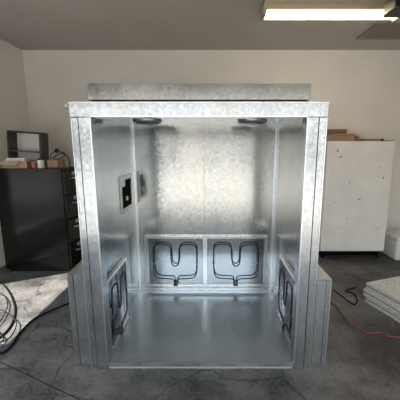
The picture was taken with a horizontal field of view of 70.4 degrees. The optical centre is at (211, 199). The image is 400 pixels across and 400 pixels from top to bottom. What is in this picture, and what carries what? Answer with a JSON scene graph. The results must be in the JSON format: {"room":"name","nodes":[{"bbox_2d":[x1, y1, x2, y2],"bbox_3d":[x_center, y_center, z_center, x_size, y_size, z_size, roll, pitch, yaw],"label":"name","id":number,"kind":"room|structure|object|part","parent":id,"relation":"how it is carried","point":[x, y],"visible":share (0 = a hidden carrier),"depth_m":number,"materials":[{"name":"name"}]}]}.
{"room":"workshop","nodes":[
{"label":"workshop","id":0,"kind":"room"},
{"bbox_2d":[0,39,30,266],"bbox_3d":[-2.990,-0.256,1.681,0.120,3.120,6.000,0,10,0],"label":"wall","id":1,"kind":"structure","parent":0,"point":[14,112],"depth_m":4.12,"materials":[{"name":"paint"}]},
{"bbox_2d":[0,251,399,399],"bbox_3d":[0.335,1.354,1.965,6.930,0.150,6.400,0,10,0],"label":"floor","id":2,"kind":"structure","parent":0,"point":[359,365],"depth_m":2.13,"materials":[{"name":"concrete"}]},
{"bbox_2d":[0,293,7,342],"bbox_3d":[-2.061,1.115,2.741,0.168,0.010,1.037,-8,13,-38],"label":"power cord","id":3,"kind":"object","parent":2,"relation":"on","point":[0,293],"visible":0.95,"depth_m":2.80,"materials":[{"name":"black rubber"}]},
{"bbox_2d":[0,281,15,337],"bbox_3d":[-2.280,1.074,3.066,0.227,0.018,1.659,-8,13,-37],"label":"air hose","id":4,"kind":"object","parent":2,"relation":"on","point":[7,289],"visible":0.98,"depth_m":2.86,"materials":[{"name":"black rubber"}]},
{"bbox_2d":[0,309,16,341],"bbox_3d":[-1.923,1.130,2.586,0.222,0.010,0.629,-8,13,-39],"label":"power cord","id":5,"kind":"object","parent":2,"relation":"on","point":[0,309],"visible":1,"depth_m":2.55,"materials":[{"name":"rubber"}]},
{"bbox_2d":[0,302,68,353],"bbox_3d":[-1.645,1.151,2.634,0.159,0.016,0.859,2,10,13],"label":"power cord","id":6,"kind":"object","parent":2,"relation":"on","point":[28,323],"visible":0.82,"depth_m":2.60,"materials":[{"name":"black rubber"}]},
{"bbox_2d":[0,361,80,399],"bbox_3d":[-1.034,1.286,1.916,1.421,0.001,0.629,0,10,0],"label":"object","id":7,"kind":"structure","parent":2,"relation":"on","point":[0,361],"depth_m":1.99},
{"bbox_2d":[0,166,81,270],"bbox_3d":[-2.276,0.240,3.891,0.928,1.375,0.480,0,10,0],"label":"filing cabinet","id":8,"kind":"object","parent":2,"relation":"on","point":[40,229],"visible":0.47,"depth_m":3.67,"materials":[{"name":"black metal"}]},
{"bbox_2d":[0,161,35,167],"bbox_3d":[-2.470,-0.456,3.613,0.300,0.094,0.246,0,10,0],"label":"cardboard box","id":9,"kind":"object","parent":8,"relation":"on","point":[6,164],"visible":0.8,"depth_m":3.55,"materials":[{"name":"brown cardboard"}]},
{"bbox_2d":[6,158,31,160],"bbox_3d":[-2.480,-0.482,3.642,0.240,0.118,0.140,0,10,0],"label":"papers","id":10,"kind":"object","parent":9,"relation":"in","point":[7,159],"visible":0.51,"depth_m":3.57,"materials":[{"name":"white paper"}]},
{"bbox_2d":[6,130,48,166],"bbox_3d":[-2.484,-0.696,3.837,0.450,0.479,0.223,-1,10,-6],"label":"crate","id":11,"kind":"object","parent":8,"relation":"on","point":[20,144],"visible":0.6,"depth_m":3.88,"materials":[{"name":"plastic"}]},
{"bbox_2d":[10,150,38,152],"bbox_3d":[-2.486,-0.658,3.834,0.368,0.042,0.180,-1,10,-6],"label":"shelf","id":12,"kind":"object","parent":11,"relation":"attached to","point":[11,151],"depth_m":3.78,"materials":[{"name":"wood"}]},
{"bbox_2d":[31,162,36,167],"bbox_3d":[-2.275,-0.448,3.617,0.062,0.077,0.062,0,10,0],"label":"tin can","id":13,"kind":"object","parent":8,"relation":"on","point":[33,164],"visible":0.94,"depth_m":3.59,"materials":[{"name":"red metal"}]},
{"bbox_2d":[37,158,44,167],"bbox_3d":[-2.195,-0.473,3.633,0.080,0.120,0.080,0,10,0],"label":"glass jar","id":14,"kind":"object","parent":8,"relation":"on","point":[40,161],"visible":0.96,"depth_m":3.60,"materials":[{"name":"glass"}]},
{"bbox_2d":[47,160,64,167],"bbox_3d":[-2.060,-0.483,3.743,0.144,0.102,0.180,0,10,0],"label":"parcel","id":15,"kind":"object","parent":8,"relation":"on","point":[50,163],"visible":0.98,"depth_m":3.66,"materials":[{"name":"cardboard"}]},
{"bbox_2d":[50,150,71,200],"bbox_3d":[-1.938,-0.330,3.728,0.361,0.646,0.148,4,11,23],"label":"cord","id":16,"kind":"object","parent":15,"relation":"on","point":[55,150],"visible":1,"depth_m":3.67,"materials":[{"name":"black rubber"}]},
{"bbox_2d":[54,149,59,159],"bbox_3d":[-2.130,-0.583,3.898,0.066,0.245,0.066,0,10,0],"label":"spray can","id":17,"kind":"object","parent":8,"relation":"on","point":[55,152],"visible":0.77,"depth_m":3.87,"materials":[{"name":"metal"}]},
{"bbox_3d":[-1.875,-0.259,3.803,0.030,0.308,0.456,0,10,0],"label":"drawer","id":18,"kind":"part","parent":8,"relation":"part of","materials":[{"name":"black paint"}]},
{"bbox_3d":[-1.875,0.063,3.860,0.030,0.308,0.456,0,10,0],"label":"drawer","id":19,"kind":"part","parent":8,"relation":"part of","materials":[{"name":"black paint"}]},
{"bbox_3d":[-1.875,0.385,3.916,0.030,0.308,0.456,0,10,0],"label":"drawer","id":20,"kind":"part","parent":8,"relation":"part of","materials":[{"name":"black paint"}]},
{"bbox_3d":[-1.875,0.707,3.973,0.030,0.308,0.456,0,10,0],"label":"drawer","id":21,"kind":"part","parent":8,"relation":"part of","materials":[{"name":"black paint"}]},
{"bbox_2d":[65,84,331,368],"bbox_3d":[-0.090,0.153,2.512,1.878,2.026,1.205,0,10,0],"label":"oven","id":22,"kind":"object","parent":2,"relation":"on","point":[200,205],"visible":1,"depth_m":2.42,"materials":[{"name":"silver metal"}]},
{"bbox_3d":[-0.967,0.421,2.576,0.125,0.006,1.172,0,10,0],"label":"housing lid","id":23,"kind":"part","parent":22,"relation":"part of","materials":[{"name":"silver metal"}]},
{"bbox_3d":[-0.811,0.852,2.369,0.005,0.590,0.485,0,10,0],"label":"heater panel","id":24,"kind":"part","parent":22,"relation":"part of","materials":[{"name":"silver metal"}]},
{"bbox_3d":[-0.791,0.852,2.369,0.036,0.590,0.485,0,10,0],"label":"panel frame","id":25,"kind":"part","parent":22,"relation":"part of","materials":[{"name":"silver metal"}]},
{"bbox_2d":[119,173,132,214],"bbox_3d":[-0.809,-0.067,2.684,0.009,0.340,0.370,0,10,0],"label":"switch plate","id":26,"kind":"object","parent":22,"relation":"attached to","point":[125,179],"depth_m":2.65,"materials":[{"name":"silver metal"}]},
{"bbox_3d":[-0.804,0.125,3.025,0.022,1.803,0.026,0,10,0],"label":"corner trim","id":27,"kind":"part","parent":22,"relation":"part of","materials":[{"name":"silver metal"}]},
{"bbox_3d":[-0.403,0.673,3.110,0.654,0.570,0.036,0,10,0],"label":"panel frame","id":28,"kind":"part","parent":22,"relation":"part of","materials":[{"name":"silver metal"}]},
{"bbox_3d":[-0.403,0.670,3.130,0.654,0.570,0.005,0,10,0],"label":"heater panel","id":29,"kind":"part","parent":22,"relation":"part of","materials":[{"name":"silver metal"}]},
{"bbox_3d":[-0.085,-0.803,2.393,1.460,0.102,1.107,0,10,0],"label":"roof panel","id":30,"kind":"part","parent":22,"relation":"part of","materials":[{"name":"silver metal"}]},
{"bbox_3d":[-0.075,-0.699,2.370,1.480,0.047,1.030,0,10,0],"label":"ceiling panel","id":31,"kind":"part","parent":22,"relation":"part of","materials":[{"name":"silver metal"}]},
{"bbox_3d":[-0.075,0.998,3.181,1.436,0.030,0.022,0,10,0],"label":"trim","id":32,"kind":"part","parent":22,"relation":"part of","materials":[{"name":"silver metal"}]},
{"bbox_3d":[0.263,0.670,3.130,0.674,0.570,0.005,0,10,0],"label":"heater panel","id":33,"kind":"part","parent":22,"relation":"part of","materials":[{"name":"silver metal"}]},
{"bbox_3d":[0.263,0.673,3.110,0.674,0.570,0.036,0,10,0],"label":"panel frame","id":34,"kind":"part","parent":22,"relation":"part of","materials":[{"name":"silver metal"}]},
{"bbox_3d":[0.654,0.125,3.025,0.022,1.803,0.026,0,10,0],"label":"corner trim","id":35,"kind":"part","parent":22,"relation":"part of","materials":[{"name":"silver metal"}]},
{"bbox_3d":[0.641,0.845,2.408,0.036,0.590,0.550,0,10,0],"label":"panel frame","id":36,"kind":"part","parent":22,"relation":"part of","materials":[{"name":"silver metal"}]},
{"bbox_3d":[0.661,0.845,2.408,0.005,0.590,0.550,0,10,0],"label":"heater panel","id":37,"kind":"part","parent":22,"relation":"part of","materials":[{"name":"silver metal"}]},
{"bbox_3d":[0.793,0.461,2.581,0.112,0.006,1.177,0,10,0],"label":"housing lid","id":38,"kind":"part","parent":22,"relation":"part of","materials":[{"name":"silver metal"}]},
{"bbox_2d":[333,287,357,304],"bbox_3d":[1.579,1.063,3.147,0.303,0.012,0.341,-2,10,-10],"label":"power cord","id":39,"kind":"object","parent":2,"relation":"on","point":[354,287],"visible":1,"depth_m":3.15,"materials":[{"name":"black rubber"}]},
{"bbox_2d":[318,140,395,257],"bbox_3d":[2.075,-0.030,4.371,0.950,1.742,0.621,0,10,0],"label":"cabinet","id":40,"kind":"object","parent":2,"relation":"on","point":[357,174],"visible":0.88,"depth_m":4.05,"materials":[{"name":"white metal"}]},
{"bbox_2d":[326,129,356,141],"bbox_3d":[1.870,-0.943,4.108,0.300,0.183,0.347,0,10,0],"label":"cardboard box","id":41,"kind":"object","parent":40,"relation":"on","point":[332,134],"visible":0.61,"depth_m":4.01,"materials":[{"name":"brown cardboard"}]},
{"bbox_2d":[359,139,380,140],"bbox_3d":[2.300,-0.881,4.181,0.240,0.035,0.240,0,10,0],"label":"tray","id":42,"kind":"object","parent":40,"relation":"on","point":[359,139],"visible":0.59,"depth_m":4.06,"materials":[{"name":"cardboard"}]},
{"bbox_2d":[330,302,399,337],"bbox_3d":[1.397,1.150,2.647,0.244,0.014,0.752,-8,13,-38],"label":"extension cord","id":43,"kind":"object","parent":2,"relation":"on","point":[330,302],"visible":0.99,"depth_m":2.52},
{"bbox_2d":[365,296,399,322],"bbox_3d":[2.172,1.072,2.919,0.950,0.074,0.550,-3,11,-19],"label":"panel","id":44,"kind":"object","parent":2,"relation":"on","point":[392,315],"visible":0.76,"depth_m":2.83,"materials":[{"name":"plastic"}]},
{"bbox_2d":[363,288,399,315],"bbox_3d":[2.150,0.999,2.909,0.950,0.074,0.550,-3,10,-18],"label":"panel","id":45,"kind":"object","parent":44,"relation":"on","point":[391,307],"visible":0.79,"depth_m":2.80,"materials":[{"name":"plastic"}]},
{"bbox_2d":[366,276,399,307],"bbox_3d":[2.166,0.926,2.892,0.950,0.074,0.550,-3,11,-18],"label":"panel","id":46,"kind":"object","parent":45,"relation":"on","point":[388,289],"visible":1,"depth_m":2.88,"materials":[{"name":"plastic"}]},
{"bbox_2d":[381,229,399,260],"bbox_3d":[2.950,0.678,4.303,0.580,0.370,0.440,0,10,0],"label":"storage bin","id":47,"kind":"object","parent":2,"relation":"on","point":[392,236],"visible":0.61,"depth_m":4.22,"materials":[{"name":"white plastic"}]},
{"bbox_3d":[2.950,0.525,4.276,0.580,0.060,0.440,0,10,0],"label":"lid","id":48,"kind":"part","parent":47,"relation":"part of","materials":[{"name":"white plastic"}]},
{"bbox_2d":[0,0,399,49],"bbox_3d":[0.335,-1.866,1.397,6.930,0.150,6.400,0,10,0],"label":"ceiling","id":49,"kind":"structure","parent":0,"point":[24,24],"depth_m":3.56,"materials":[{"name":"paint"}]},
{"bbox_2d":[260,0,399,21],"bbox_3d":[1.252,-1.988,2.965,1.455,0.155,0.200,0,10,0],"label":"fluorescent light","id":50,"kind":"object","parent":49,"relation":"attached to","point":[271,9],"visible":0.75,"depth_m":2.90,"materials":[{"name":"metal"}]},
{"bbox_2d":[267,9,383,12],"bbox_3d":[1.252,-1.955,2.971,1.405,0.012,0.182,0,10,0],"label":"diffuser","id":51,"kind":"object","parent":50,"relation":"attached to","point":[268,10],"depth_m":2.89,"materials":[{"name":"white plastic"}]},
{"bbox_2d":[356,22,399,39],"bbox_3d":[2.470,-2.178,3.657,0.960,0.020,0.500,0,10,0],"label":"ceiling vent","id":52,"kind":"object","parent":49,"relation":"in","point":[379,30],"visible":1,"depth_m":3.69,"materials":[{"name":"beige"}]},
{"bbox_2d":[383,0,399,17],"bbox_3d":[1.775,-1.498,0.609,0.350,0.300,4.120,0,10,0],"label":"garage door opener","id":53,"kind":"object","parent":49,"relation":"hanging from","point":[391,7],"visible":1,"depth_m":2.56,"materials":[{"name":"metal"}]},
{"bbox_2d":[22,50,399,228],"bbox_3d":[0.335,-0.794,4.734,6.930,3.120,0.200,0,10,0],"label":"wall","id":54,"kind":"structure","parent":0,"point":[361,88],"depth_m":4.43,"materials":[{"name":"paint"}]}
]}

